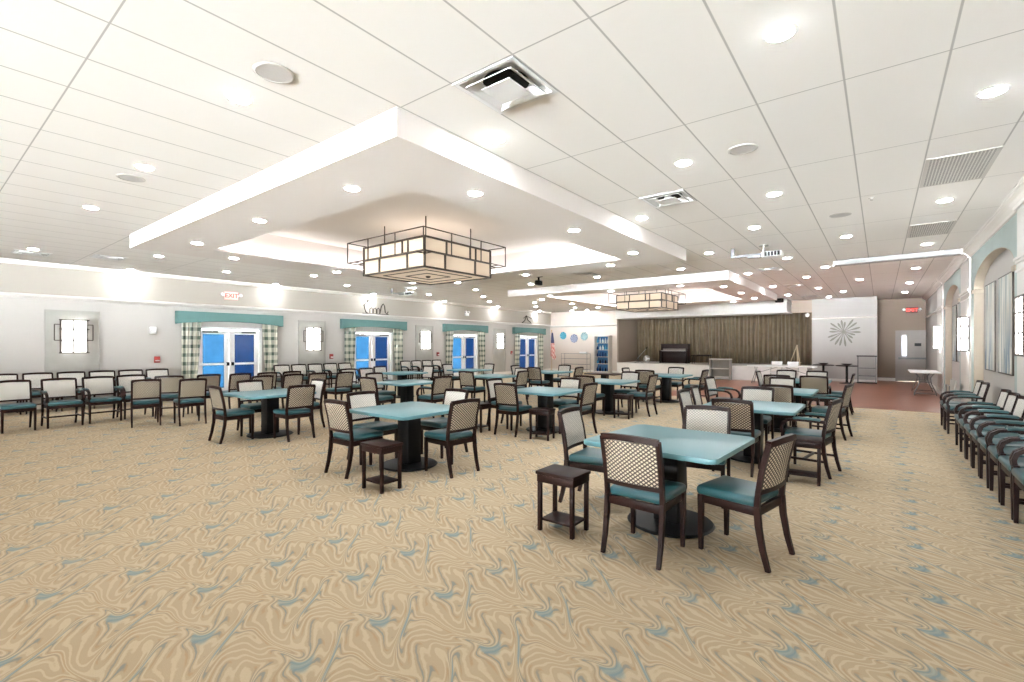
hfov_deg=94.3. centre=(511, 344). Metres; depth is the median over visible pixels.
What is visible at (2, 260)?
trim
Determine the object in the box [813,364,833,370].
cafe table
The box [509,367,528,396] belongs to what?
chair
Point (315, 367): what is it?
armchair
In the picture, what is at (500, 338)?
lantern sconce
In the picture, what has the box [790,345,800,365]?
easel
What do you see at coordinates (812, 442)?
stand
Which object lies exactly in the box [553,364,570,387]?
chair
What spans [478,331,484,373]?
drape
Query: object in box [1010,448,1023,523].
armchair
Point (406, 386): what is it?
pedestal table
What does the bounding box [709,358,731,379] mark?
cart
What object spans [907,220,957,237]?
ceiling vent
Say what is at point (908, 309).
exit sign
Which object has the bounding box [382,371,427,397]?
pedestal table
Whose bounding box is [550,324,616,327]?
trim
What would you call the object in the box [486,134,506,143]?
recessed light
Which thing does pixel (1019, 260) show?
trim
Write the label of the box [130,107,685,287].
ceiling
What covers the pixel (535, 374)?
chair
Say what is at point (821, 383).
armchair
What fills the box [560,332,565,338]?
plate
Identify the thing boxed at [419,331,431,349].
lantern sconce
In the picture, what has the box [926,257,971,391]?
wall pier
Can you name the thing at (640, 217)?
recessed light
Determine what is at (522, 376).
chair
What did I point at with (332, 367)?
armchair
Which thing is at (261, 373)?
chair
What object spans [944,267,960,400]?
wall
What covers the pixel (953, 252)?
case
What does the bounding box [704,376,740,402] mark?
armchair
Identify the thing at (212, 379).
chair
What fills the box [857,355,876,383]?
rack
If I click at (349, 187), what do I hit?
recessed light
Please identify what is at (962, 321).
lantern sconce
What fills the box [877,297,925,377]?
wall
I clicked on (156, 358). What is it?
fire alarm
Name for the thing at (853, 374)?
chair
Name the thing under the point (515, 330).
valance
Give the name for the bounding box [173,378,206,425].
chair
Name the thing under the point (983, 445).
armchair
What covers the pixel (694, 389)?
chair
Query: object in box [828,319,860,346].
art
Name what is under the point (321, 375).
chair
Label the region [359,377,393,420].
chair
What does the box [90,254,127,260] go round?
ceiling vent
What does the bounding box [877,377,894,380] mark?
baseboard
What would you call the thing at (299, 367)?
armchair
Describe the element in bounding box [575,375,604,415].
chair
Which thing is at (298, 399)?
chair
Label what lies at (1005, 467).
armchair
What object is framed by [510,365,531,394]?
chair
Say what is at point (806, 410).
pedestal table
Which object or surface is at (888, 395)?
floor
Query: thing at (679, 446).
pedestal table
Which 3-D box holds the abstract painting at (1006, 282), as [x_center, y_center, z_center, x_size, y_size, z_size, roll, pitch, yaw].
[8.428,-0.350,8.111,0.024,1.700,1.190,0,0,38]
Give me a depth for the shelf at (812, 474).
5.54 m
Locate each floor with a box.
[0,371,1023,681]
[657,379,954,412]
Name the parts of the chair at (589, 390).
seat, seat frame, frame, backrest, leg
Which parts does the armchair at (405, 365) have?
backrest, frame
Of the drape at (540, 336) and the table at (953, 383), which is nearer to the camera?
the table at (953, 383)
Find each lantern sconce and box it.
[54,319,93,352]
[303,327,321,350]
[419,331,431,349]
[496,333,504,348]
[933,325,940,348]
[957,316,968,351]
[1014,294,1023,356]
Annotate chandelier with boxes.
[347,216,505,284]
[608,289,685,311]
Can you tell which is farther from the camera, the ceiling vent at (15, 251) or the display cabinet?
the display cabinet
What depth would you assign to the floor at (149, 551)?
3.48 m
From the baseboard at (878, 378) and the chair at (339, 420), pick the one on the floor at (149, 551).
the chair at (339, 420)
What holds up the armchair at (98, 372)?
on the floor at (149, 551)
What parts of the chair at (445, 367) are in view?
backrest, frame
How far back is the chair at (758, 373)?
12.23 m
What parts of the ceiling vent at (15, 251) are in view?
blade, plate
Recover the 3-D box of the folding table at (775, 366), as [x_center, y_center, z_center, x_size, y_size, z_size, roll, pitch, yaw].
[11.017,1.226,19.424,2.440,0.752,0.760,0,0,38]
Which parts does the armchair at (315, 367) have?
frame, backrest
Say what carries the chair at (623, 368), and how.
on the floor at (149, 551)
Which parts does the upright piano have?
panel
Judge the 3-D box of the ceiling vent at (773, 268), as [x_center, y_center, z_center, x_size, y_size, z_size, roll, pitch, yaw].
[6.996,-2.063,12.861,0.600,0.094,0.600,0,0,38]
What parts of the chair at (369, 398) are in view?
backrest, frame, leg, seat, seat frame, leg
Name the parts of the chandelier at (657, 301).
shade panel, frame, shade panel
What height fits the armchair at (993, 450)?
0.940 m
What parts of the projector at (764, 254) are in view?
support arm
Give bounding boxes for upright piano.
[659,344,690,363]
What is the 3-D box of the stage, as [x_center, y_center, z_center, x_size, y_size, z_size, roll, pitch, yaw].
[10.295,1.280,24.995,9.490,0.640,5.080,0,0,38]
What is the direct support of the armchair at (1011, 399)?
on the floor at (149, 551)
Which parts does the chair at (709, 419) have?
seat frame, backrest, frame, leg, leg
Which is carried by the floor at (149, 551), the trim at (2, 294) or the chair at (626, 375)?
the chair at (626, 375)
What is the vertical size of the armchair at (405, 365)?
0.940 m
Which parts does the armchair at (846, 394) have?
leg, armrest, armrest, seat, seat frame, leg, frame, backrest, leg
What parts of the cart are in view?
panel, panel, panel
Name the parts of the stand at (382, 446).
leg, leg, leg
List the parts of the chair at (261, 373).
frame, backrest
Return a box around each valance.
[175,311,282,326]
[340,319,406,330]
[442,324,487,332]
[512,327,545,334]
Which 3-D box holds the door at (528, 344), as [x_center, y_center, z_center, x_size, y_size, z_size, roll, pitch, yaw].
[0.897,0.520,28.159,0.220,2.160,1.960,0,0,38]
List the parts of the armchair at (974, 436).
leg, leg, armrest, seat, armrest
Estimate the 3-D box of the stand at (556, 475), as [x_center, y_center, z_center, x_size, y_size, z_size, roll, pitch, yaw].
[0.443,1.343,4.111,0.380,0.515,0.300,0,0,38]
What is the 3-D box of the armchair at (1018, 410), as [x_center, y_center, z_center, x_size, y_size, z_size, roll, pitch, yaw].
[6.415,1.134,6.288,0.589,0.940,0.578,0,0,38]
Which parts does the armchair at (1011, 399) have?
leg, armrest, seat, backrest, frame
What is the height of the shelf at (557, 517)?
0.020 m
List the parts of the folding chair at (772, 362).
backrest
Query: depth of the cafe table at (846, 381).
19.63 m
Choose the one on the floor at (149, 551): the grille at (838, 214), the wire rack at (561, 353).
the wire rack at (561, 353)
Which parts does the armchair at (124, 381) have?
leg, frame, backrest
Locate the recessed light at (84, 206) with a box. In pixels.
[82,205,99,209]
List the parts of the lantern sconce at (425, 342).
lamp shade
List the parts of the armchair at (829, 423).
leg, armrest, seat, armrest, leg, seat frame, frame, backrest, leg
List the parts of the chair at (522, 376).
frame, backrest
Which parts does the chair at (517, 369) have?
frame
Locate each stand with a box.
[360,438,402,493]
[477,402,491,432]
[528,407,555,440]
[535,464,590,539]
[613,394,633,418]
[691,355,711,363]
[785,434,821,486]
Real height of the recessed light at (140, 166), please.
0.019 m
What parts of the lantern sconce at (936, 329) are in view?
lamp shade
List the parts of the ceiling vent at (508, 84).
plate, blade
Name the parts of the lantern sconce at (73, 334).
lamp shade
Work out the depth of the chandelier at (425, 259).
8.97 m
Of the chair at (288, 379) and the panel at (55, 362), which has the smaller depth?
the chair at (288, 379)
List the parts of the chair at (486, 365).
backrest, frame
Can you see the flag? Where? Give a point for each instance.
(552, 350)
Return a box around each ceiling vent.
[10,249,51,256]
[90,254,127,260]
[452,56,557,113]
[575,272,601,276]
[639,190,696,207]
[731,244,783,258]
[756,267,784,271]
[784,284,804,286]
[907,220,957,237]
[919,146,1002,187]
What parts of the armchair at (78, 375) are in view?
frame, backrest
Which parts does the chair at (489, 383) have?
frame, backrest, seat, leg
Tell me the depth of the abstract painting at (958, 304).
12.94 m
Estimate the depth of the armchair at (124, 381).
10.56 m
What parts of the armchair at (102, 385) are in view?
armrest, leg, backrest, frame, seat frame, seat, armrest, leg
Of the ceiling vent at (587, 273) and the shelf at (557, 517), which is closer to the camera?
the shelf at (557, 517)
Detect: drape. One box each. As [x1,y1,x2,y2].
[182,322,201,380]
[262,324,277,386]
[345,327,355,367]
[393,329,402,379]
[446,331,453,375]
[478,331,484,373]
[515,333,520,364]
[538,333,542,369]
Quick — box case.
[833,248,962,266]
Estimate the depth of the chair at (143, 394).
9.32 m
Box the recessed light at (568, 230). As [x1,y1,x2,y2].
[567,229,579,231]
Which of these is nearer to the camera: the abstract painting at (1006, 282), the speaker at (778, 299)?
the abstract painting at (1006, 282)
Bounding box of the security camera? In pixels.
[535,276,542,285]
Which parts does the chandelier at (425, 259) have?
shade panel, frame, hanger rod, shade panel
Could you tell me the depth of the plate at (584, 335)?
28.49 m
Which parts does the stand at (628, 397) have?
leg, leg, leg, leg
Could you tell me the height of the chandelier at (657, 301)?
1.010 m
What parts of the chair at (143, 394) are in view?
leg, seat, seat frame, backrest, frame, leg, leg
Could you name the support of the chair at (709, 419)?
on the floor at (149, 551)
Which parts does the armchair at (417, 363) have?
backrest, frame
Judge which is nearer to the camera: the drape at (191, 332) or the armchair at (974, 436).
the armchair at (974, 436)
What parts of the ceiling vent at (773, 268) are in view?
blade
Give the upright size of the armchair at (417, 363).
0.940 m
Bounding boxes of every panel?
[45,309,99,400]
[298,320,325,383]
[415,325,432,377]
[493,328,505,371]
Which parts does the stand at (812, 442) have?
leg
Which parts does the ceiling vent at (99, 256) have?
plate, blade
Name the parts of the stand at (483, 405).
leg, leg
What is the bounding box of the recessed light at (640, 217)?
[635,216,648,219]
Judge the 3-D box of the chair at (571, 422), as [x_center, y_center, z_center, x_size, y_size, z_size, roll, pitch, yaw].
[0.818,1.134,4.881,0.589,0.940,0.478,0,0,34]
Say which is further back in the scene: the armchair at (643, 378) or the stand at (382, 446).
the armchair at (643, 378)
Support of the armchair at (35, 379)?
on the floor at (149, 551)
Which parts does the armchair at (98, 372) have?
backrest, frame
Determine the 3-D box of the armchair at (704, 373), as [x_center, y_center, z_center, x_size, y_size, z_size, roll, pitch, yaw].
[5.048,1.134,13.043,0.589,0.940,0.578,0,0,38]
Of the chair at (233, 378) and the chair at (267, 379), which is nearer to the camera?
the chair at (267, 379)
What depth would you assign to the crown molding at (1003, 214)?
8.14 m
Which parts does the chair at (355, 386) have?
frame, backrest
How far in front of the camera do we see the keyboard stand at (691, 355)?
25.23 m
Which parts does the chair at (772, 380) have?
backrest, frame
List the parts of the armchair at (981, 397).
leg, leg, seat, armrest, seat frame, armrest, backrest, frame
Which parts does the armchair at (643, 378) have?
backrest, frame, seat, leg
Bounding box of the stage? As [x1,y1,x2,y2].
[617,361,811,380]
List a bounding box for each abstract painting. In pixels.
[952,304,956,361]
[957,303,959,362]
[985,280,995,371]
[998,271,1013,375]
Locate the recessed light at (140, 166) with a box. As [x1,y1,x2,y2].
[133,164,155,170]
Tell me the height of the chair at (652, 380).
0.940 m
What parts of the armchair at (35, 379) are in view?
seat, backrest, frame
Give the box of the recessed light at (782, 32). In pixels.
[763,23,798,43]
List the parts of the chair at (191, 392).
leg, leg, seat, seat frame, backrest, frame, leg, leg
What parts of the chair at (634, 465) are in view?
leg, backrest, leg, frame, seat frame, seat, leg, leg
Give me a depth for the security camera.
14.00 m
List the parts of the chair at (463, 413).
leg, seat, leg, seat frame, leg, frame, backrest, leg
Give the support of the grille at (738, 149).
attached to the ceiling speaker at (741, 149)
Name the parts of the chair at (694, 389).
backrest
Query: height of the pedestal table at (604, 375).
0.750 m
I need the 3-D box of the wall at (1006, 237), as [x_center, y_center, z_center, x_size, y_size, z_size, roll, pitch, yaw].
[8.578,-0.225,8.407,0.150,3.650,4.500,0,0,38]
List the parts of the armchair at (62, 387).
leg, armrest, leg, frame, backrest, seat frame, seat, leg, armrest, leg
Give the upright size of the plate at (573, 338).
0.520 m
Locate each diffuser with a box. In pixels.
[370,267,483,283]
[624,308,671,311]
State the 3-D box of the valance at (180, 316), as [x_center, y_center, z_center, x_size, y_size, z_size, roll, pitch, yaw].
[-8.934,-0.820,15.232,0.190,0.380,3.140,0,0,38]
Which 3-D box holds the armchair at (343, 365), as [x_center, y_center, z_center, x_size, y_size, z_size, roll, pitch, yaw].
[-6.160,1.134,17.877,0.589,0.940,0.578,0,0,38]
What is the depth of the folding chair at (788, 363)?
19.93 m
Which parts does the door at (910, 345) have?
glass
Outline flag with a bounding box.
[550,330,555,359]
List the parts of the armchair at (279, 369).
frame, backrest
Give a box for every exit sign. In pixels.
[220,292,242,299]
[902,307,921,312]
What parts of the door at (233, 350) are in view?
glass, glass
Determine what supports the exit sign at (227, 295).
attached to the wall at (15, 278)
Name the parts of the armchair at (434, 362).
backrest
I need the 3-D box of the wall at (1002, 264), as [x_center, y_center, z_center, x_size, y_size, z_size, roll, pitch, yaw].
[5.161,-0.225,3.717,0.200,3.650,42.200,0,0,38]
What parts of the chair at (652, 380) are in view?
seat, seat frame, leg, frame, backrest, leg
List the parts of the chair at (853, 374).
seat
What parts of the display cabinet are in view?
panel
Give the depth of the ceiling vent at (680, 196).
6.67 m
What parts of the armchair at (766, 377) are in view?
backrest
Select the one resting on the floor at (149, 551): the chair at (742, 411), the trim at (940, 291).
the chair at (742, 411)
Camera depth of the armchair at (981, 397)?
8.52 m
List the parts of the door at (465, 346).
glass, glass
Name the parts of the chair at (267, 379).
backrest, frame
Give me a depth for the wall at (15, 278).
14.76 m
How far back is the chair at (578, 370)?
14.41 m
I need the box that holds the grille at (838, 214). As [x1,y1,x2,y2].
[831,213,849,216]
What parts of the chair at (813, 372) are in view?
backrest, frame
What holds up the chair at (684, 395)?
on the floor at (149, 551)
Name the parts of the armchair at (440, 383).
armrest, seat frame, seat, frame, backrest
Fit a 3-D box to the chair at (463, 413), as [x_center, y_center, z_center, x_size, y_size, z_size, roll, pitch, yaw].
[-0.759,1.134,6.028,0.589,0.940,0.478,0,0,42]
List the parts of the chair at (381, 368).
frame, backrest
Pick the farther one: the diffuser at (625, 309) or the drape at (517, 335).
the drape at (517, 335)
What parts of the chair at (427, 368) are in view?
backrest, frame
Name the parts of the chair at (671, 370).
backrest, frame, seat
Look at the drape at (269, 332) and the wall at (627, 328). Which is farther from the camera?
the wall at (627, 328)
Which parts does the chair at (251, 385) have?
leg, leg, frame, seat, backrest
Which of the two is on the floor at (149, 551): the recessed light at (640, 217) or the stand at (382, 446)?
the stand at (382, 446)
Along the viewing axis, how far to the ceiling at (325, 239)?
10.08 m
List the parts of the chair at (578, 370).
frame, backrest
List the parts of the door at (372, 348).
glass, glass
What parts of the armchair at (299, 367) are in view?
backrest, frame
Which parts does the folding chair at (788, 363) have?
backrest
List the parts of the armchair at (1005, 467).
leg, seat frame, seat, armrest, leg, armrest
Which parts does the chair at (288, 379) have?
backrest, frame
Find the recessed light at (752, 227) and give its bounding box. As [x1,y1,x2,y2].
[748,226,760,228]
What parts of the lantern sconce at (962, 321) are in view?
lamp shade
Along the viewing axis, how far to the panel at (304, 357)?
17.34 m
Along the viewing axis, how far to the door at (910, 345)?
20.72 m
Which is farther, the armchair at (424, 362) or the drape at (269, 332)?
the armchair at (424, 362)
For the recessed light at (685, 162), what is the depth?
5.32 m
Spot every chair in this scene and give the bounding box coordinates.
[0,380,36,433]
[130,379,161,427]
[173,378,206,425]
[191,374,220,415]
[207,385,254,443]
[222,373,250,408]
[236,379,263,432]
[241,375,273,403]
[256,372,277,402]
[273,371,300,388]
[273,384,315,441]
[279,374,303,407]
[288,378,325,427]
[307,372,326,401]
[323,399,382,478]
[326,371,353,399]
[340,368,359,397]
[346,391,397,464]
[359,368,382,394]
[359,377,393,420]
[365,372,395,404]
[373,366,395,391]
[414,365,433,394]
[421,388,468,458]
[424,398,480,478]
[442,364,459,387]
[458,371,485,402]
[475,363,494,386]
[486,378,521,428]
[493,383,531,436]
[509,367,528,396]
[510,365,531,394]
[515,370,528,404]
[527,367,549,396]
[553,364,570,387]
[553,377,580,409]
[557,406,603,502]
[558,382,597,433]
[573,367,583,393]
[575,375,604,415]
[600,432,685,570]
[614,371,639,410]
[622,367,645,400]
[627,374,657,416]
[668,367,683,399]
[677,389,692,428]
[683,405,730,508]
[690,385,702,409]
[697,433,796,572]
[711,398,760,477]
[741,386,774,443]
[755,371,762,385]
[761,384,796,437]
[769,377,795,425]
[770,361,782,376]
[776,370,796,402]
[787,362,798,378]
[806,370,827,405]
[825,373,854,414]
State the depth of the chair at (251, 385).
8.92 m
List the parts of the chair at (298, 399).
leg, leg, seat, seat frame, leg, frame, backrest, leg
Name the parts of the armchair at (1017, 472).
leg, armrest, seat, seat frame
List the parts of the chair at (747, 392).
backrest, frame, leg, seat, leg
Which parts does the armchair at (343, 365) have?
backrest, frame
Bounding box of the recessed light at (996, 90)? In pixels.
[975,85,1011,97]
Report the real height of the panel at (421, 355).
2.350 m
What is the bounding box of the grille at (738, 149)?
[730,145,755,153]
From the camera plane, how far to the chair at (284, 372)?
12.19 m
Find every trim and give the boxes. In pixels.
[0,258,551,313]
[0,292,551,326]
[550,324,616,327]
[812,316,876,318]
[936,284,943,395]
[945,285,958,397]
[958,257,970,401]
[971,265,1015,293]
[974,247,1013,386]
[1013,204,1023,395]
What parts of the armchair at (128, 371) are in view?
frame, backrest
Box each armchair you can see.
[0,373,21,414]
[22,372,57,413]
[40,378,84,428]
[56,371,85,410]
[81,376,122,423]
[88,370,119,408]
[116,374,153,419]
[118,369,147,402]
[145,368,173,381]
[154,375,188,418]
[273,364,296,381]
[291,364,313,383]
[307,363,329,387]
[323,363,339,387]
[338,362,358,383]
[400,361,418,378]
[411,360,428,378]
[416,376,451,417]
[422,360,439,378]
[432,360,448,375]
[635,370,661,404]
[682,369,708,404]
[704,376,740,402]
[763,374,789,383]
[780,398,842,478]
[799,375,830,413]
[808,384,853,440]
[940,380,983,428]
[943,382,989,433]
[954,389,1011,444]
[958,392,1020,457]
[963,396,1023,466]
[970,414,1023,476]
[977,420,1023,488]
[987,427,1023,502]
[998,436,1023,519]
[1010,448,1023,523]
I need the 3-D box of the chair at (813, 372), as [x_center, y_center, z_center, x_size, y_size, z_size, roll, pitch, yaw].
[7.765,1.134,12.131,0.478,0.940,0.589,0,0,38]
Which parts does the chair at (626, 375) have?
seat, backrest, frame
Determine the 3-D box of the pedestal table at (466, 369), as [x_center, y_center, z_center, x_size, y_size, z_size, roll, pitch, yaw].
[-1.464,1.222,16.386,1.150,0.755,1.150,0,0,38]
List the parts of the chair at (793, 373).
backrest, frame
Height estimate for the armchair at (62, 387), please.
0.940 m
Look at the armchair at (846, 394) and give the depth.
8.20 m
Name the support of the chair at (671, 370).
on the floor at (149, 551)
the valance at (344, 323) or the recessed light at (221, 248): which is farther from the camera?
the valance at (344, 323)
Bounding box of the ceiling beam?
[614,298,792,319]
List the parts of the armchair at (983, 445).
leg, seat frame, leg, armrest, seat, armrest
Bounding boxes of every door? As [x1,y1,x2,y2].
[197,327,261,390]
[353,331,392,383]
[451,334,477,375]
[519,335,537,368]
[895,330,925,381]
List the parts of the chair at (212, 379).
backrest, frame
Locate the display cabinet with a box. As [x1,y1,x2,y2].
[594,336,611,372]
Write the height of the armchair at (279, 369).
0.940 m
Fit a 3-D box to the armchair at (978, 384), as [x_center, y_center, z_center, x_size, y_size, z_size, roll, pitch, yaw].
[8.598,1.134,9.087,0.589,0.940,0.578,0,0,38]
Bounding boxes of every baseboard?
[0,368,549,412]
[550,368,616,372]
[828,378,876,381]
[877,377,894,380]
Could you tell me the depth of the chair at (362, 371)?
13.88 m
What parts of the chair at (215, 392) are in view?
leg, backrest, frame, leg, seat frame, seat, leg, leg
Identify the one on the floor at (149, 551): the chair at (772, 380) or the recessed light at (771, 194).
the chair at (772, 380)
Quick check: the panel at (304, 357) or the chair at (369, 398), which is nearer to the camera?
the chair at (369, 398)
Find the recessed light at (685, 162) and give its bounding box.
[674,159,693,166]
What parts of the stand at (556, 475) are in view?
leg, leg, leg, leg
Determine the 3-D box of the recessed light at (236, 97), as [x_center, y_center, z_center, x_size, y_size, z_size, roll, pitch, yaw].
[-2.266,-2.041,3.947,0.208,0.019,0.208,0,0,38]
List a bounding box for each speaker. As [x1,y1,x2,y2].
[116,174,145,181]
[252,61,294,83]
[727,143,757,154]
[775,298,783,302]
[829,212,851,217]
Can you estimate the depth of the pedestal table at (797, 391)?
8.84 m
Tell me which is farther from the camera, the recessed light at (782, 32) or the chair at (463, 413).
the chair at (463, 413)
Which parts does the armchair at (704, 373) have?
seat, frame, backrest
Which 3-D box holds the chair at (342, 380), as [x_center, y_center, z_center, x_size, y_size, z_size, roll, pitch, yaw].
[-4.379,1.134,12.066,0.589,0.940,0.478,0,0,38]
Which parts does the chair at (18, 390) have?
leg, backrest, frame, seat frame, seat, leg, leg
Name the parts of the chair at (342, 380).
seat, seat frame, frame, backrest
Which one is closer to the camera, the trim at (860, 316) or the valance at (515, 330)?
the trim at (860, 316)
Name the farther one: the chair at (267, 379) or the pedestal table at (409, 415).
the chair at (267, 379)
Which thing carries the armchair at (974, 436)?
on the floor at (149, 551)
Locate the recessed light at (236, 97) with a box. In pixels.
[225,92,252,104]
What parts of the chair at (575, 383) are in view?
seat, frame, backrest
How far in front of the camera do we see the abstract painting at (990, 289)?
9.18 m
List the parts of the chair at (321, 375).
frame, backrest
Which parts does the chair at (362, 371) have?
backrest, frame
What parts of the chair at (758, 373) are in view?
backrest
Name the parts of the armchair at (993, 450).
leg, seat frame, leg, seat, armrest, armrest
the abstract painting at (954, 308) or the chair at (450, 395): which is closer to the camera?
the chair at (450, 395)
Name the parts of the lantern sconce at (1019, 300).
lamp shade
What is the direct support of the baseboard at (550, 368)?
attached to the wall at (824, 350)
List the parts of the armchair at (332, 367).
frame, backrest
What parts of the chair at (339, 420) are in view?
leg, backrest, frame, leg, seat frame, seat, leg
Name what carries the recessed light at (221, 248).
in the ceiling at (395, 151)
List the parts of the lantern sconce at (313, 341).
lamp shade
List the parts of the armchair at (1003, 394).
leg, armrest, seat, backrest, frame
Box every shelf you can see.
[365,475,397,484]
[532,431,552,435]
[542,511,584,526]
[615,412,631,414]
[788,469,816,477]
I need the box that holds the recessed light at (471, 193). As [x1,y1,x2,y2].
[467,191,483,195]
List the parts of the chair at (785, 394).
frame, seat frame, backrest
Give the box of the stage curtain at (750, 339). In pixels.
[637,312,811,364]
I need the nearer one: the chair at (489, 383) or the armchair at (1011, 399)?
the armchair at (1011, 399)
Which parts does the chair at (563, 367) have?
backrest, frame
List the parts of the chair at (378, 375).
backrest, frame, seat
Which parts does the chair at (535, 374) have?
backrest, frame, seat frame, seat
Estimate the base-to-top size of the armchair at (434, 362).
0.940 m
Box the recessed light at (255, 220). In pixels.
[252,219,267,222]
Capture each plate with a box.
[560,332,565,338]
[570,334,577,342]
[581,332,587,339]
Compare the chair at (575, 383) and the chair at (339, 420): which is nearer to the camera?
the chair at (339, 420)
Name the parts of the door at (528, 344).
glass, glass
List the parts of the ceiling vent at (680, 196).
plate, blade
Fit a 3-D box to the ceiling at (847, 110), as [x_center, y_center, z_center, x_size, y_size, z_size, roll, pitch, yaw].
[-0.630,-2.100,9.221,21.300,0.100,44.200,0,0,38]
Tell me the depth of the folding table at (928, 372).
15.23 m
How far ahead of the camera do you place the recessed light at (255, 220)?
6.84 m
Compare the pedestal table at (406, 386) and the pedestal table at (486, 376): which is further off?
the pedestal table at (486, 376)
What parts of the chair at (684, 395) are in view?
backrest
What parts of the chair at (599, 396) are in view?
backrest, frame, seat, leg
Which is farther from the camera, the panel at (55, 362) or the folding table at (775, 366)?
the folding table at (775, 366)
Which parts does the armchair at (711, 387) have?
frame, backrest, armrest, armrest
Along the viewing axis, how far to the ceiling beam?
22.70 m
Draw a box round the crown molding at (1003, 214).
[921,175,1023,300]
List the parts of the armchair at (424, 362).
backrest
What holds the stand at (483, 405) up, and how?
on the floor at (149, 551)
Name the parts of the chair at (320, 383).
backrest, frame, leg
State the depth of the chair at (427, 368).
15.37 m
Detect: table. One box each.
[223,388,315,438]
[349,401,449,471]
[377,379,432,402]
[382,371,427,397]
[446,368,491,386]
[474,374,516,402]
[517,386,581,432]
[541,370,572,386]
[584,372,620,392]
[584,424,754,538]
[595,378,639,414]
[655,373,692,402]
[703,400,804,463]
[747,365,817,382]
[756,386,818,432]
[795,378,831,412]
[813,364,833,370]
[836,365,857,383]
[908,369,941,395]
[945,379,956,400]
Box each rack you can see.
[561,353,589,369]
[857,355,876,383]
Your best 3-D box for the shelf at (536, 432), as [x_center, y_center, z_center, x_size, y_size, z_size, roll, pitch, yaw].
[0.516,1.505,8.105,0.310,0.020,0.230,0,0,28]
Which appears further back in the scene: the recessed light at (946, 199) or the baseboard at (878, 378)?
the baseboard at (878, 378)
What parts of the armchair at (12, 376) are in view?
backrest, frame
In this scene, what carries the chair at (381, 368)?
on the floor at (149, 551)
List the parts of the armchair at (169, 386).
backrest, frame, seat frame, seat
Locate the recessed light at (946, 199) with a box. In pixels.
[935,198,953,202]
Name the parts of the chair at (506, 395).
leg, backrest, frame, leg, seat frame, seat, leg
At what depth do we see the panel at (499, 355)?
25.99 m
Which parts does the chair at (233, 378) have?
frame, backrest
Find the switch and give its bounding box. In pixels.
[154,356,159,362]
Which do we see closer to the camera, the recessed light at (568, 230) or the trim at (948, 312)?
the recessed light at (568, 230)
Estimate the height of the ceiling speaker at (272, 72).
0.008 m
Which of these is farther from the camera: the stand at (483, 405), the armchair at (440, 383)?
the armchair at (440, 383)
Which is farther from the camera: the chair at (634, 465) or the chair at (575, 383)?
the chair at (575, 383)
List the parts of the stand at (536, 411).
leg, leg, leg, leg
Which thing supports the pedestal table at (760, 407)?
on the floor at (149, 551)
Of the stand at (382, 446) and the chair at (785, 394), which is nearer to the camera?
the stand at (382, 446)
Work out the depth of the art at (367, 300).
19.58 m
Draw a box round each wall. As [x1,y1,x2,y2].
[0,263,550,324]
[0,297,549,403]
[550,296,876,379]
[619,319,636,361]
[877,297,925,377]
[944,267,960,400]
[952,249,1013,419]
[972,213,1016,426]
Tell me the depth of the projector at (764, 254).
9.72 m
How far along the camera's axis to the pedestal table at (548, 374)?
15.14 m
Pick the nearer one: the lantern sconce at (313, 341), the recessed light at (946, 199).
the recessed light at (946, 199)
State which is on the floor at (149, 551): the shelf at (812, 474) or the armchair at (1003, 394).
the armchair at (1003, 394)
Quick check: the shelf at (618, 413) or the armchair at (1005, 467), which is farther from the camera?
the shelf at (618, 413)
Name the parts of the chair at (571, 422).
leg, frame, backrest, seat, seat frame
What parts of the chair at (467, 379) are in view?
backrest, frame, seat, seat frame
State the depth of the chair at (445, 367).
16.78 m
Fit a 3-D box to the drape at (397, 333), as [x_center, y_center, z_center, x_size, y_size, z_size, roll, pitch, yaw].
[-4.913,0.425,20.453,0.076,2.251,0.520,0,0,38]
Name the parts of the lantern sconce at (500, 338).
lamp shade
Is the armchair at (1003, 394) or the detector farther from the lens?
the detector
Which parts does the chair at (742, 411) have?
backrest, frame, seat, leg, leg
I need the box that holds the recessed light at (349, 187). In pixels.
[343,185,361,191]
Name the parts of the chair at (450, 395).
leg, seat frame, seat, leg, backrest, frame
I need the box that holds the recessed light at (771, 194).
[766,192,782,196]
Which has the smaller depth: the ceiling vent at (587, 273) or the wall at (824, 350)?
the ceiling vent at (587, 273)
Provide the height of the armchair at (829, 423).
0.940 m
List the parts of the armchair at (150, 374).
backrest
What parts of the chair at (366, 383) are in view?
backrest, frame, seat frame, seat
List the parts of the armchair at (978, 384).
leg, seat, armrest, backrest, frame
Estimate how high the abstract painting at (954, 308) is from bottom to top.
1.610 m
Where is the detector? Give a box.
[149,327,155,333]
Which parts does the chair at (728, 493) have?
leg, leg, seat, seat frame, leg, frame, backrest, leg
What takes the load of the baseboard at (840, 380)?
attached to the wall at (824, 350)
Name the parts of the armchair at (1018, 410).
leg, leg, seat, armrest, frame, backrest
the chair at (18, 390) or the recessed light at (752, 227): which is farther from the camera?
the chair at (18, 390)
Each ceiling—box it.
[0,0,1023,311]
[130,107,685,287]
[221,190,614,272]
[508,270,776,308]
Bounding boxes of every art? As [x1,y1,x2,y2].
[364,300,388,314]
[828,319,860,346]
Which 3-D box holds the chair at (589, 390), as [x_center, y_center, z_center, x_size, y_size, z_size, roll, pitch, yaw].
[1.195,1.134,8.565,0.589,0.940,0.478,0,0,38]
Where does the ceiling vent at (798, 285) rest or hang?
in the ceiling at (847, 110)
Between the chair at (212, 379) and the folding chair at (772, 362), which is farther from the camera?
the folding chair at (772, 362)
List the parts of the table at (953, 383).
leg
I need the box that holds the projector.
[391,288,416,295]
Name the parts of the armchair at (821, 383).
backrest, frame, seat frame, seat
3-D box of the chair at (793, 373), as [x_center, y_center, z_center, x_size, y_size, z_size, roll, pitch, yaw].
[7.242,1.134,12.600,0.478,0.940,0.589,0,0,38]

